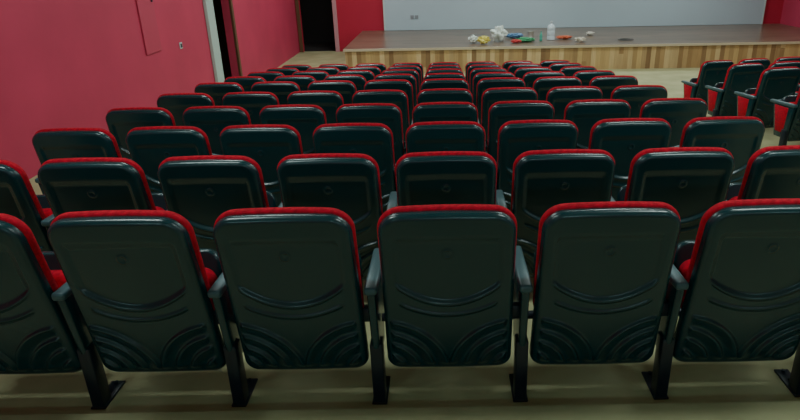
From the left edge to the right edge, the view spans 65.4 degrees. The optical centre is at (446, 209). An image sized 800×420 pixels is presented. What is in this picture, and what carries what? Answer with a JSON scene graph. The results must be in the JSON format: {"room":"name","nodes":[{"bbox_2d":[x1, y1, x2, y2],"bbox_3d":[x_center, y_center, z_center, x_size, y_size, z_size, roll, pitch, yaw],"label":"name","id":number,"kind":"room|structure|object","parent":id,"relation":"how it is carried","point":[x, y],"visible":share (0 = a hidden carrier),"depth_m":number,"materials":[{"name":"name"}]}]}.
{"room":"auditorium","nodes":[
{"label":"auditorium","id":0,"kind":"room"},
{"bbox_2d":[0,0,299,178],"bbox_3d":[-4.399,-2.499,7.889,0.190,4.300,21.550,-1,22,0],"label":"wall","id":1,"kind":"structure","parent":0,"point":[64,63],"depth_m":7.87,"materials":[{"name":"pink paint"}]},
{"bbox_2d":[203,0,242,81],"bbox_3d":[-4.328,-3.290,12.074,0.059,2.269,1.510,-1,22,0],"label":"door frame","id":2,"kind":"structure","parent":1,"relation":"in","point":[208,6],"depth_m":11.55,"materials":[{"name":"grey"}]},
{"bbox_2d":[213,0,231,78],"bbox_3d":[-5.391,-3.726,12.351,1.750,3.200,3.850,-1,22,0],"label":"wall","id":3,"kind":"structure","parent":0,"point":[218,12],"depth_m":14.24,"materials":[{"name":"brown"}]},
{"bbox_2d":[300,0,335,50],"bbox_3d":[-3.714,-6.519,19.054,2.560,3.200,2.150,-1,22,0],"label":"doorway","id":4,"kind":"structure","parent":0,"point":[316,15],"depth_m":20.22,"materials":[{"name":"grey"}]},
{"bbox_2d":[0,51,799,419],"bbox_3d":[2.781,-1.127,8.506,14.200,1.060,21.550,-1,22,0],"label":"floor","id":5,"kind":"structure","parent":0,"point":[749,390],"depth_m":2.72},
{"bbox_2d":[0,160,54,250],"bbox_3d":[-2.406,0.117,3.447,0.666,0.934,0.454,-1,22,0],"label":"seat","id":6,"kind":"object","parent":5,"relation":"on","point":[18,198],"visible":0.27,"depth_m":3.21,"materials":[{"name":"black plastic"}]},
{"bbox_2d":[0,213,125,408],"bbox_3d":[-1.775,0.382,2.581,0.611,0.934,0.449,-1,22,0],"label":"seat","id":7,"kind":"object","parent":5,"relation":"on","point":[43,329],"visible":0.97,"depth_m":2.47,"materials":[{"name":"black plastic"}]},
{"bbox_2d":[32,128,131,194],"bbox_3d":[-2.411,-0.158,4.312,0.666,0.934,0.454,-1,22,0],"label":"seat","id":8,"kind":"object","parent":5,"relation":"on","point":[52,143],"visible":0.27,"depth_m":3.98,"materials":[{"name":"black plastic"}]},
{"bbox_2d":[37,157,167,217],"bbox_3d":[-1.780,0.107,3.446,0.611,0.934,0.449,-1,22,0],"label":"seat","id":9,"kind":"object","parent":5,"relation":"on","point":[88,183],"visible":0.4,"depth_m":3.14,"materials":[{"name":"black plastic"}]},
{"bbox_2d":[105,107,175,158],"bbox_3d":[-2.416,-0.434,5.178,0.666,0.934,0.454,-1,22,0],"label":"seat","id":10,"kind":"object","parent":5,"relation":"on","point":[120,121],"visible":0.29,"depth_m":4.84,"materials":[{"name":"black plastic"}]},
{"bbox_2d":[47,210,257,406],"bbox_3d":[-1.173,0.372,2.581,0.611,0.934,0.449,-1,22,0],"label":"seat","id":11,"kind":"object","parent":5,"relation":"on","point":[143,288],"visible":1,"depth_m":2.39,"materials":[{"name":"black plastic"}]},
{"bbox_2d":[126,126,211,192],"bbox_3d":[-1.785,-0.169,4.311,0.611,0.934,0.449,-1,22,0],"label":"seat","id":12,"kind":"object","parent":5,"relation":"on","point":[148,147],"visible":0.23,"depth_m":3.99,"materials":[{"name":"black plastic"}]},
{"bbox_2d":[157,93,214,125],"bbox_3d":[-2.421,-0.709,6.043,0.666,0.934,0.454,-1,22,0],"label":"seat","id":13,"kind":"object","parent":5,"relation":"on","point":[176,103],"visible":0.19,"depth_m":5.70,"materials":[{"name":"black plastic"}]},
{"bbox_2d":[182,106,250,154],"bbox_3d":[-1.790,-0.444,5.176,0.611,0.934,0.449,-1,22,0],"label":"seat","id":14,"kind":"object","parent":5,"relation":"on","point":[212,120],"visible":0.3,"depth_m":4.84,"materials":[{"name":"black plastic"}]},
{"bbox_2d":[194,82,243,105],"bbox_3d":[-2.426,-0.985,6.908,0.666,0.934,0.454,-1,22,0],"label":"seat","id":15,"kind":"object","parent":5,"relation":"on","point":[216,90],"visible":0.23,"depth_m":6.56,"materials":[{"name":"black plastic"}]},
{"bbox_2d":[157,155,282,251],"bbox_3d":[-1.178,0.096,3.446,0.611,0.934,0.449,-1,22,0],"label":"seat","id":16,"kind":"object","parent":5,"relation":"on","point":[199,189],"visible":0.45,"depth_m":3.15,"materials":[{"name":"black plastic"}]},
{"bbox_2d":[224,76,266,91],"bbox_3d":[-2.430,-1.237,7.783,0.666,0.934,0.454,-1,22,0],"label":"seat","id":17,"kind":"object","parent":5,"relation":"on","point":[246,82],"visible":0.09,"depth_m":7.43,"materials":[{"name":"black plastic"}]},
{"bbox_2d":[222,92,278,124],"bbox_3d":[-1.794,-0.720,6.042,0.611,0.934,0.449,-1,22,0],"label":"seat","id":18,"kind":"object","parent":5,"relation":"on","point":[252,102],"visible":0.22,"depth_m":5.70,"materials":[{"name":"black plastic"}]},
{"bbox_2d":[220,124,302,206],"bbox_3d":[-1.183,-0.179,4.311,0.611,0.934,0.449,-1,22,0],"label":"seat","id":19,"kind":"object","parent":5,"relation":"on","point":[266,144],"visible":0.41,"depth_m":4.00,"materials":[{"name":"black plastic"}]},
{"bbox_2d":[247,72,284,81],"bbox_3d":[-2.434,-1.490,8.658,0.666,0.934,0.454,-1,22,0],"label":"seat","id":20,"kind":"object","parent":5,"relation":"on","point":[268,76],"visible":0.07,"depth_m":8.29,"materials":[{"name":"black plastic"}]},
{"bbox_2d":[251,81,299,104],"bbox_3d":[-1.799,-0.995,6.907,0.611,0.934,0.449,-1,22,0],"label":"seat","id":21,"kind":"object","parent":5,"relation":"on","point":[281,89],"visible":0.12,"depth_m":6.56,"materials":[{"name":"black plastic"}]},
{"bbox_2d":[266,68,298,75],"bbox_3d":[-2.439,-1.742,9.533,0.666,0.934,0.454,-1,22,0],"label":"seat","id":22,"kind":"object","parent":5,"relation":"on","point":[286,71],"visible":0.06,"depth_m":9.17,"materials":[{"name":"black plastic"}]},
{"bbox_2d":[259,104,326,153],"bbox_3d":[-1.188,-0.455,5.176,0.611,0.934,0.449,-1,22,0],"label":"seat","id":23,"kind":"object","parent":5,"relation":"on","point":[305,119],"visible":0.23,"depth_m":4.84,"materials":[{"name":"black plastic"}]},
{"bbox_2d":[274,75,315,90],"bbox_3d":[-1.804,-1.248,7.782,0.611,0.934,0.449,-1,22,0],"label":"seat","id":24,"kind":"object","parent":5,"relation":"on","point":[303,81],"visible":0.12,"depth_m":7.43,"materials":[{"name":"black plastic"}]},
{"bbox_2d":[282,65,311,70],"bbox_3d":[-2.443,-1.994,10.407,0.666,0.934,0.454,-1,22,0],"label":"seat","id":25,"kind":"object","parent":5,"relation":"on","point":[299,67],"visible":0.12,"depth_m":10.04,"materials":[{"name":"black plastic"}]},
{"bbox_2d":[213,207,389,404],"bbox_3d":[-0.571,0.361,2.581,0.611,0.934,0.449,-1,22,0],"label":"seat","id":26,"kind":"object","parent":5,"relation":"on","point":[293,278],"visible":1,"depth_m":2.39,"materials":[{"name":"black plastic"}]},
{"bbox_2d":[292,71,328,80],"bbox_3d":[-1.808,-1.500,8.657,0.611,0.934,0.449,-1,22,0],"label":"seat","id":27,"kind":"object","parent":5,"relation":"on","point":[318,75],"visible":0.14,"depth_m":8.30,"materials":[{"name":"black plastic"}]},
{"bbox_2d":[287,91,343,123],"bbox_3d":[-1.192,-0.730,6.042,0.611,0.934,0.449,-1,22,0],"label":"seat","id":28,"kind":"object","parent":5,"relation":"on","point":[329,101],"visible":0.14,"depth_m":5.70,"materials":[{"name":"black plastic"}]},
{"bbox_2d":[306,67,339,74],"bbox_3d":[-1.812,-1.752,9.532,0.611,0.934,0.449,-1,22,0],"label":"seat","id":29,"kind":"object","parent":5,"relation":"on","point":[330,70],"visible":0.07,"depth_m":9.17,"materials":[{"name":"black plastic"}]},
{"bbox_2d":[308,80,356,103],"bbox_3d":[-1.197,-1.006,6.907,0.611,0.934,0.449,-1,22,0],"label":"seat","id":30,"kind":"object","parent":5,"relation":"on","point":[347,89],"visible":0.15,"depth_m":6.56,"materials":[{"name":"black plastic"}]},
{"bbox_2d":[319,64,348,70],"bbox_3d":[-1.817,-2.005,10.406,0.611,0.934,0.449,-1,22,0],"label":"seat","id":31,"kind":"object","parent":5,"relation":"on","point":[341,67],"visible":0.06,"depth_m":10.05,"materials":[{"name":"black plastic"}]},
{"bbox_2d":[277,153,396,280],"bbox_3d":[-0.576,0.086,3.446,0.611,0.934,0.449,-1,22,0],"label":"seat","id":32,"kind":"object","parent":5,"relation":"on","point":[349,183],"visible":0.54,"depth_m":3.16,"materials":[{"name":"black plastic"}]},
{"bbox_2d":[324,75,366,90],"bbox_3d":[-1.202,-1.258,7.782,0.611,0.934,0.449,-1,22,0],"label":"seat","id":33,"kind":"object","parent":5,"relation":"on","point":[359,81],"visible":0.09,"depth_m":7.43,"materials":[{"name":"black plastic"}]},
{"bbox_2d":[313,123,396,212],"bbox_3d":[-0.581,-0.190,4.311,0.611,0.934,0.449,-1,22,0],"label":"seat","id":34,"kind":"object","parent":5,"relation":"on","point":[375,140],"visible":0.38,"depth_m":4.00,"materials":[{"name":"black plastic"}]},
{"bbox_2d":[336,70,374,81],"bbox_3d":[-1.206,-1.511,8.657,0.611,0.934,0.449,-1,22,0],"label":"seat","id":35,"kind":"object","parent":5,"relation":"on","point":[369,75],"visible":0.09,"depth_m":8.30,"materials":[{"name":"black plastic"}]},
{"bbox_2d":[347,66,380,75],"bbox_3d":[-1.210,-1.763,9.532,0.611,0.934,0.449,-1,22,0],"label":"seat","id":36,"kind":"object","parent":5,"relation":"on","point":[375,70],"visible":0.09,"depth_m":9.18,"materials":[{"name":"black plastic"}]},
{"bbox_2d":[336,103,405,165],"bbox_3d":[-0.586,-0.465,5.176,0.611,0.934,0.449,-1,22,0],"label":"seat","id":37,"kind":"object","parent":5,"relation":"on","point":[389,114],"visible":0.3,"depth_m":4.84,"materials":[{"name":"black plastic"}]},
{"bbox_2d":[355,63,386,72],"bbox_3d":[-1.215,-2.015,10.406,0.611,0.934,0.449,-1,22,0],"label":"seat","id":38,"kind":"object","parent":5,"relation":"on","point":[382,67],"visible":0.05,"depth_m":10.05,"materials":[{"name":"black plastic"}]},
{"bbox_2d":[352,89,412,154],"bbox_3d":[-0.591,-0.741,6.042,0.611,0.934,0.449,-1,22,0],"label":"seat","id":39,"kind":"object","parent":5,"relation":"on","point":[399,98],"visible":0.14,"depth_m":5.70,"materials":[{"name":"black plastic"}]},
{"bbox_2d":[364,79,416,125],"bbox_3d":[-0.595,-1.016,6.907,0.611,0.934,0.449,-1,22,0],"label":"seat","id":40,"kind":"object","parent":5,"relation":"on","point":[406,86],"visible":0.2,"depth_m":6.56,"materials":[{"name":"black plastic"}]},
{"bbox_2d":[374,74,416,106],"bbox_3d":[-0.600,-1.269,7.782,0.611,0.934,0.449,-1,22,0],"label":"seat","id":41,"kind":"object","parent":5,"relation":"on","point":[409,77],"visible":0.13,"depth_m":7.44,"materials":[{"name":"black plastic"}]},
{"bbox_2d":[381,69,419,94],"bbox_3d":[-0.604,-1.521,8.657,0.611,0.934,0.449,-1,22,0],"label":"seat","id":42,"kind":"object","parent":5,"relation":"on","point":[414,73],"visible":0.09,"depth_m":8.31,"materials":[{"name":"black plastic"}]},
{"bbox_2d":[387,66,421,85],"bbox_3d":[-0.609,-1.773,9.532,0.611,0.934,0.449,-1,22,0],"label":"seat","id":43,"kind":"object","parent":5,"relation":"on","point":[416,68],"visible":0.05,"depth_m":9.18,"materials":[{"name":"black plastic"}]},
{"bbox_2d":[392,63,423,81],"bbox_3d":[-0.613,-2.026,10.406,0.611,0.934,0.449,-1,22,0],"label":"seat","id":44,"kind":"object","parent":5,"relation":"on","point":[395,64],"visible":0.12,"depth_m":10.06,"materials":[{"name":"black plastic"}]},
{"bbox_2d":[423,73,465,80],"bbox_3d":[0.002,-1.279,7.782,0.611,0.934,0.449,-1,22,0],"label":"seat","id":45,"kind":"object","parent":5,"relation":"on","point":[431,75],"visible":0.09,"depth_m":7.42,"materials":[{"name":"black plastic"}]},
{"bbox_2d":[425,68,463,74],"bbox_3d":[-0.002,-1.532,8.657,0.611,0.934,0.449,-1,22,0],"label":"seat","id":46,"kind":"object","parent":5,"relation":"on","point":[444,70],"visible":0.06,"depth_m":8.29,"materials":[{"name":"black plastic"}]},
{"bbox_2d":[427,65,461,70],"bbox_3d":[-0.007,-1.784,9.532,0.611,0.934,0.449,-1,22,0],"label":"seat","id":47,"kind":"object","parent":5,"relation":"on","point":[432,66],"visible":0.07,"depth_m":9.17,"materials":[{"name":"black plastic"}]},
{"bbox_2d":[429,62,459,66],"bbox_3d":[-0.011,-2.036,10.406,0.611,0.934,0.449,-1,22,0],"label":"seat","id":48,"kind":"object","parent":5,"relation":"on","point":[433,63],"visible":0.09,"depth_m":10.04,"materials":[{"name":"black plastic"}]},
{"bbox_2d":[406,121,485,153],"bbox_3d":[0.021,-0.200,4.311,0.611,0.934,0.449,-1,22,0],"label":"seat","id":49,"kind":"object","parent":5,"relation":"on","point":[434,136],"visible":0.29,"depth_m":3.98,"materials":[{"name":"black plastic"}]},
{"bbox_2d":[420,78,473,103],"bbox_3d":[0.007,-1.027,6.907,0.611,0.934,0.449,-1,22,0],"label":"seat","id":50,"kind":"object","parent":5,"relation":"on","point":[442,82],"visible":0.2,"depth_m":6.55,"materials":[{"name":"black plastic"}]},
{"bbox_2d":[417,88,479,123],"bbox_3d":[0.011,-0.751,6.042,0.611,0.934,0.449,-1,22,0],"label":"seat","id":51,"kind":"object","parent":5,"relation":"on","point":[441,94],"visible":0.11,"depth_m":5.69,"materials":[{"name":"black plastic"}]},
{"bbox_2d":[412,102,485,146],"bbox_3d":[0.016,-0.476,5.176,0.611,0.934,0.449,-1,22,0],"label":"seat","id":52,"kind":"object","parent":5,"relation":"on","point":[430,111],"visible":0.16,"depth_m":4.83,"materials":[{"name":"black plastic"}]},
{"bbox_2d":[395,151,506,207],"bbox_3d":[0.026,0.075,3.446,0.611,0.934,0.449,-1,22,0],"label":"seat","id":53,"kind":"object","parent":5,"relation":"on","point":[437,177],"visible":0.36,"depth_m":3.13,"materials":[{"name":"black plastic"}]},
{"bbox_2d":[377,204,532,401],"bbox_3d":[0.031,0.351,2.581,0.611,0.934,0.449,-1,22,0],"label":"seat","id":54,"kind":"object","parent":5,"relation":"on","point":[455,277],"visible":1,"depth_m":2.39,"materials":[{"name":"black plastic"}]},
{"bbox_2d":[465,61,495,80],"bbox_3d":[0.591,-2.047,10.406,0.611,0.934,0.449,-1,22,0],"label":"seat","id":55,"kind":"object","parent":5,"relation":"on","point":[468,64],"visible":0.1,"depth_m":10.06,"materials":[{"name":"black plastic"}]},
{"bbox_2d":[467,64,500,90],"bbox_3d":[0.595,-1.794,9.532,0.611,0.934,0.449,-1,22,0],"label":"seat","id":56,"kind":"object","parent":5,"relation":"on","point":[470,68],"visible":0.12,"depth_m":9.19,"materials":[{"name":"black plastic"}]},
{"bbox_2d":[470,68,507,95],"bbox_3d":[0.600,-1.542,8.657,0.611,0.934,0.449,-1,22,0],"label":"seat","id":57,"kind":"object","parent":5,"relation":"on","point":[475,71],"visible":0.09,"depth_m":8.31,"materials":[{"name":"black plastic"}]},
{"bbox_2d":[473,72,514,105],"bbox_3d":[0.604,-1.290,7.782,0.611,0.934,0.449,-1,22,0],"label":"seat","id":58,"kind":"object","parent":5,"relation":"on","point":[478,76],"visible":0.08,"depth_m":7.44,"materials":[{"name":"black plastic"}]},
{"bbox_2d":[476,77,524,124],"bbox_3d":[0.609,-1.037,6.907,0.611,0.934,0.449,-1,22,0],"label":"seat","id":59,"kind":"object","parent":5,"relation":"on","point":[483,84],"visible":0.14,"depth_m":6.56,"materials":[{"name":"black plastic"}]},
{"bbox_2d":[481,87,537,152],"bbox_3d":[0.613,-0.762,6.042,0.611,0.934,0.449,-1,22,0],"label":"seat","id":60,"kind":"object","parent":5,"relation":"on","point":[490,96],"visible":0.23,"depth_m":5.70,"materials":[{"name":"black plastic"}]},
{"bbox_2d":[502,61,532,70],"bbox_3d":[1.193,-2.057,10.406,0.611,0.934,0.449,-1,22,0],"label":"seat","id":61,"kind":"object","parent":5,"relation":"on","point":[506,64],"visible":0.09,"depth_m":10.05,"materials":[{"name":"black plastic"}]},
{"bbox_2d":[487,100,553,189],"bbox_3d":[0.618,-0.486,5.176,0.611,0.934,0.449,-1,22,0],"label":"seat","id":62,"kind":"object","parent":5,"relation":"on","point":[501,112],"visible":0.23,"depth_m":4.84,"materials":[{"name":"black plastic"}]},
{"bbox_2d":[508,63,541,73],"bbox_3d":[1.197,-1.805,9.532,0.611,0.934,0.449,-1,22,0],"label":"seat","id":63,"kind":"object","parent":5,"relation":"on","point":[512,68],"visible":0.07,"depth_m":9.18,"materials":[{"name":"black plastic"}]},
{"bbox_2d":[514,67,551,78],"bbox_3d":[1.202,-1.553,8.657,0.611,0.934,0.449,-1,22,0],"label":"seat","id":64,"kind":"object","parent":5,"relation":"on","point":[520,72],"visible":0.05,"depth_m":8.30,"materials":[{"name":"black plastic"}]},
{"bbox_2d":[496,119,577,210],"bbox_3d":[0.623,-0.211,4.311,0.611,0.934,0.449,-1,22,0],"label":"seat","id":65,"kind":"object","parent":5,"relation":"on","point":[517,137],"visible":0.29,"depth_m":4.00,"materials":[{"name":"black plastic"}]},
{"bbox_2d":[522,71,564,87],"bbox_3d":[1.206,-1.300,7.782,0.611,0.934,0.449,-1,22,0],"label":"seat","id":66,"kind":"object","parent":5,"relation":"on","point":[529,78],"visible":0.09,"depth_m":7.43,"materials":[{"name":"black plastic"}]},
{"bbox_2d":[540,60,569,66],"bbox_3d":[1.795,-2.068,10.406,0.611,0.934,0.449,-1,22,0],"label":"seat","id":67,"kind":"object","parent":5,"relation":"on","point":[546,63],"visible":0.1,"depth_m":10.05,"materials":[{"name":"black plastic"}]},
{"bbox_2d":[533,76,581,100],"bbox_3d":[1.210,-1.048,6.907,0.611,0.934,0.449,-1,22,0],"label":"seat","id":68,"kind":"object","parent":5,"relation":"on","point":[542,85],"visible":0.18,"depth_m":6.56,"materials":[{"name":"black plastic"}]},
{"bbox_2d":[511,149,614,277],"bbox_3d":[0.628,0.065,3.446,0.611,0.934,0.449,-1,22,0],"label":"seat","id":69,"kind":"object","parent":5,"relation":"on","point":[542,180],"visible":0.53,"depth_m":3.16,"materials":[{"name":"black plastic"}]},
{"bbox_2d":[549,63,581,70],"bbox_3d":[1.799,-1.815,9.532,0.611,0.934,0.449,-1,22,0],"label":"seat","id":70,"kind":"object","parent":5,"relation":"on","point":[555,66],"visible":0.12,"depth_m":9.17,"materials":[{"name":"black plastic"}]},
{"bbox_2d":[343,24,799,71],"bbox_3d":[3.676,-4.378,16.584,12.293,0.584,3.843,-1,22,0],"label":"stage","id":71,"kind":"object","parent":5,"relation":"on","point":[682,46],"visible":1,"depth_m":14.89,"materials":[{"name":"brown wood"}]},
{"bbox_2d":[468,35,477,42],"bbox_3d":[0.647,-4.202,15.240,0.260,0.207,0.243,-1,22,0],"label":"plastic bag","id":72,"kind":"object","parent":71,"relation":"on","point":[473,38],"visible":0.97,"depth_m":15.20,"materials":[{"name":"white plastic"}]},
{"bbox_2d":[477,36,489,43],"bbox_3d":[0.906,-4.131,15.060,0.338,0.204,0.254,-1,22,0],"label":"plastic bag","id":73,"kind":"object","parent":71,"relation":"on","point":[482,39],"visible":1,"depth_m":15.00,"materials":[{"name":"yellow plastic"}]},
{"bbox_2d":[490,25,508,40],"bbox_3d":[1.289,-4.422,15.498,0.398,0.395,0.365,-11,25,-24],"label":"plastic bag","id":74,"kind":"object","parent":71,"relation":"on","point":[499,32],"visible":1,"depth_m":15.39,"materials":[{"name":"white plastic"}]},
{"bbox_2d":[506,33,522,37],"bbox_3d":[1.740,-4.530,16.096,0.510,0.125,0.288,-1,22,0],"label":"plastic bag","id":75,"kind":"object","parent":71,"relation":"on","point":[512,35],"visible":0.95,"depth_m":16.03,"materials":[{"name":"blue plastic"}]},
{"bbox_2d":[511,39,521,42],"bbox_3d":[1.699,-4.136,15.180,0.281,0.096,0.190,-1,22,0],"label":"rag","id":76,"kind":"object","parent":71,"relation":"on","point":[513,40],"visible":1,"depth_m":15.14,"materials":[{"name":"red fabric"}]},
{"bbox_2d":[516,37,535,41],"bbox_3d":[1.929,-4.224,15.362,0.524,0.113,0.322,-1,22,0],"label":"rag","id":77,"kind":"object","parent":71,"relation":"on","point":[524,39],"visible":0.84,"depth_m":15.30,"materials":[{"name":"green fabric"}]},
{"bbox_2d":[527,31,533,37],"bbox_3d":[2.161,-4.525,15.997,0.180,0.178,0.180,-1,22,0],"label":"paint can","id":78,"kind":"object","parent":71,"relation":"on","point":[529,33],"visible":0.72,"depth_m":15.93,"materials":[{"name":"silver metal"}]},
{"bbox_2d":[547,21,554,39],"bbox_3d":[2.622,-4.506,15.576,0.200,0.450,0.200,-1,22,0],"label":"bottle","id":79,"kind":"object","parent":71,"relation":"on","point":[551,28],"visible":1,"depth_m":15.52,"materials":[{"name":"white plastic"}]},
{"bbox_2d":[557,35,570,38],"bbox_3d":[2.972,-4.386,15.737,0.456,0.093,0.255,-1,22,0],"label":"rag","id":80,"kind":"object","parent":71,"relation":"on","point":[563,36],"visible":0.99,"depth_m":15.66,"materials":[{"name":"orange fabric"}]},
{"bbox_2d":[575,37,586,41],"bbox_3d":[3.280,-4.172,15.171,0.304,0.119,0.208,-1,22,0],"label":"crumpled paper","id":81,"kind":"object","parent":71,"relation":"on","point":[580,39],"visible":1,"depth_m":15.13,"materials":[{"name":"beige paper"}]},
{"bbox_2d":[546,86,602,119],"bbox_3d":[1.215,-0.772,6.042,0.611,0.934,0.449,-1,22,0],"label":"seat","id":82,"kind":"object","parent":5,"relation":"on","point":[559,97],"visible":0.15,"depth_m":5.70,"materials":[{"name":"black plastic"}]},
{"bbox_2d":[560,66,596,76],"bbox_3d":[1.804,-1.563,8.657,0.611,0.934,0.449,-1,22,0],"label":"seat","id":83,"kind":"object","parent":5,"relation":"on","point":[571,70],"visible":0.15,"depth_m":8.30,"materials":[{"name":"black plastic"}]},
{"bbox_2d":[573,70,614,85],"bbox_3d":[1.808,-1.311,7.782,0.611,0.934,0.449,-1,22,0],"label":"seat","id":84,"kind":"object","parent":5,"relation":"on","point":[586,76],"visible":0.16,"depth_m":7.43,"materials":[{"name":"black plastic"}]},
{"bbox_2d":[564,99,630,148],"bbox_3d":[1.220,-0.497,5.176,0.611,0.934,0.449,-1,22,0],"label":"seat","id":85,"kind":"object","parent":5,"relation":"on","point":[584,113],"visible":0.27,"depth_m":4.84,"materials":[{"name":"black plastic"}]},
{"bbox_2d":[528,201,688,399],"bbox_3d":[0.632,0.340,2.581,0.611,0.934,0.449,-1,22,0],"label":"seat","id":86,"kind":"object","parent":5,"relation":"on","point":[608,288],"visible":1,"depth_m":2.39,"materials":[{"name":"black plastic"}]},
{"bbox_2d":[589,75,637,98],"bbox_3d":[1.812,-1.058,6.907,0.611,0.934,0.449,-1,22,0],"label":"seat","id":87,"kind":"object","parent":5,"relation":"on","point":[607,84],"visible":0.15,"depth_m":6.56,"materials":[{"name":"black plastic"}]},
{"bbox_2d":[588,118,670,200],"bbox_3d":[1.225,-0.221,4.311,0.611,0.934,0.449,-1,22,0],"label":"seat","id":88,"kind":"object","parent":5,"relation":"on","point":[623,138],"visible":0.27,"depth_m":4.00,"materials":[{"name":"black plastic"}]},
{"bbox_2d":[610,85,667,117],"bbox_3d":[1.817,-0.783,6.042,0.611,0.934,0.449,-1,22,0],"label":"seat","id":89,"kind":"object","parent":5,"relation":"on","point":[636,96],"visible":0.23,"depth_m":5.70,"materials":[{"name":"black plastic"}]},
{"bbox_2d":[639,98,707,146],"bbox_3d":[1.822,-0.507,5.176,0.611,0.934,0.449,-1,22,0],"label":"seat","id":90,"kind":"object","parent":5,"relation":"on","point":[678,112],"visible":0.27,"depth_m":4.84,"materials":[{"name":"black plastic"}]},
{"bbox_2d":[617,147,734,242],"bbox_3d":[1.230,0.054,3.446,0.611,0.934,0.449,-1,22,0],"label":"seat","id":91,"kind":"object","parent":5,"relation":"on","point":[692,180],"visible":0.44,"depth_m":3.15,"materials":[{"name":"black plastic"}]},
{"bbox_2d":[681,60,733,106],"bbox_3d":[4.009,-1.854,9.531,0.666,0.934,0.454,-5,23,-9],"label":"seat","id":92,"kind":"object","parent":5,"relation":"on","point":[712,72],"visible":0.5,"depth_m":9.29,"materials":[{"name":"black plastic"}]},
{"bbox_2d":[679,116,764,182],"bbox_3d":[1.827,-0.232,4.311,0.611,0.934,0.449,-1,22,0],"label":"seat","id":93,"kind":"object","parent":5,"relation":"on","point":[742,136],"visible":0.34,"depth_m":3.99,"materials":[{"name":"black plastic"}]},
{"bbox_2d":[705,63,763,116],"bbox_3d":[4.013,-1.601,8.656,0.666,0.934,0.454,-5,23,-9],"label":"seat","id":94,"kind":"object","parent":5,"relation":"on","point":[722,100],"visible":0.64,"depth_m":8.45,"materials":[{"name":"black plastic"}]},
{"bbox_2d":[673,198,799,396],"bbox_3d":[1.234,0.330,2.581,0.611,0.934,0.449,-1,22,0],"label":"seat","id":95,"kind":"object","parent":5,"relation":"on","point":[741,269],"visible":0.99,"depth_m":2.40,"materials":[{"name":"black plastic"}]},
{"bbox_2d":[738,58,769,69],"bbox_3d":[4.625,-1.906,9.631,0.611,0.934,0.449,-5,23,-9],"label":"seat","id":96,"kind":"object","parent":5,"relation":"on","point":[765,62],"visible":0.1,"depth_m":9.28,"materials":[{"name":"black plastic"}]},
{"bbox_2d":[726,145,799,200],"bbox_3d":[1.831,0.044,3.446,0.611,0.934,0.449,-1,22,0],"label":"seat","id":97,"kind":"object","parent":5,"relation":"on","point":[772,172],"visible":0.23,"depth_m":3.15,"materials":[{"name":"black plastic"}]},
{"bbox_2d":[734,67,799,127],"bbox_3d":[4.017,-1.349,7.781,0.666,0.934,0.454,-5,23,-9],"label":"seat","id":98,"kind":"object","parent":5,"relation":"on","point":[777,83],"visible":0.71,"depth_m":7.57,"materials":[{"name":"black plastic"}]},
{"bbox_2d":[768,61,799,85],"bbox_3d":[4.629,-1.653,8.756,0.611,0.934,0.449,-5,23,-9],"label":"seat","id":99,"kind":"object","parent":5,"relation":"on","point":[783,63],"visible":0.08,"depth_m":8.39,"materials":[{"name":"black plastic"}]},
{"bbox_2d":[770,90,799,145],"bbox_3d":[4.022,-1.097,6.907,0.666,0.934,0.454,-5,23,-9],"label":"seat","id":100,"kind":"object","parent":5,"relation":"on","point":[786,111],"visible":0.98,"depth_m":6.85,"materials":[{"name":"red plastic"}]},
{"bbox_2d":[773,56,799,62],"bbox_3d":[5.217,-1.956,9.727,0.611,0.934,0.449,-5,23,-9],"label":"seat","id":101,"kind":"object","parent":5,"relation":"on","point":[794,58],"visible":0.09,"depth_m":9.36,"materials":[{"name":"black plastic"}]},
{"bbox_2d":[294,0,783,51],"bbox_3d":[2.683,-6.701,17.781,14.200,4.300,0.150,-1,22,0],"label":"wall","id":102,"kind":"structure","parent":0,"point":[354,17],"depth_m":18.12,"materials":[{"name":"red paint"}]},
{"bbox_2d":[295,0,339,51],"bbox_3d":[-3.791,-5.749,18.029,1.180,2.259,0.029,-1,22,0],"label":"door frame","id":103,"kind":"structure","parent":102,"relation":"in","point":[334,9],"depth_m":18.16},
{"bbox_2d":[383,0,766,30],"bbox_3d":[3.681,-6.862,17.581,11.080,3.241,0.088,-1,22,0],"label":"projection screen","id":104,"kind":"object","parent":102,"relation":"attached to","point":[432,14],"visible":1,"depth_m":18.02,"materials":[{"name":"grey paint"}]},
{"bbox_2d":[780,0,799,27],"bbox_3d":[9.928,-2.749,7.889,0.150,4.300,21.550,-1,22,0],"label":"wall","id":105,"kind":"structure","parent":0,"point":[790,16],"depth_m":17.64,"materials":[{"name":"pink paint"}]}
]}

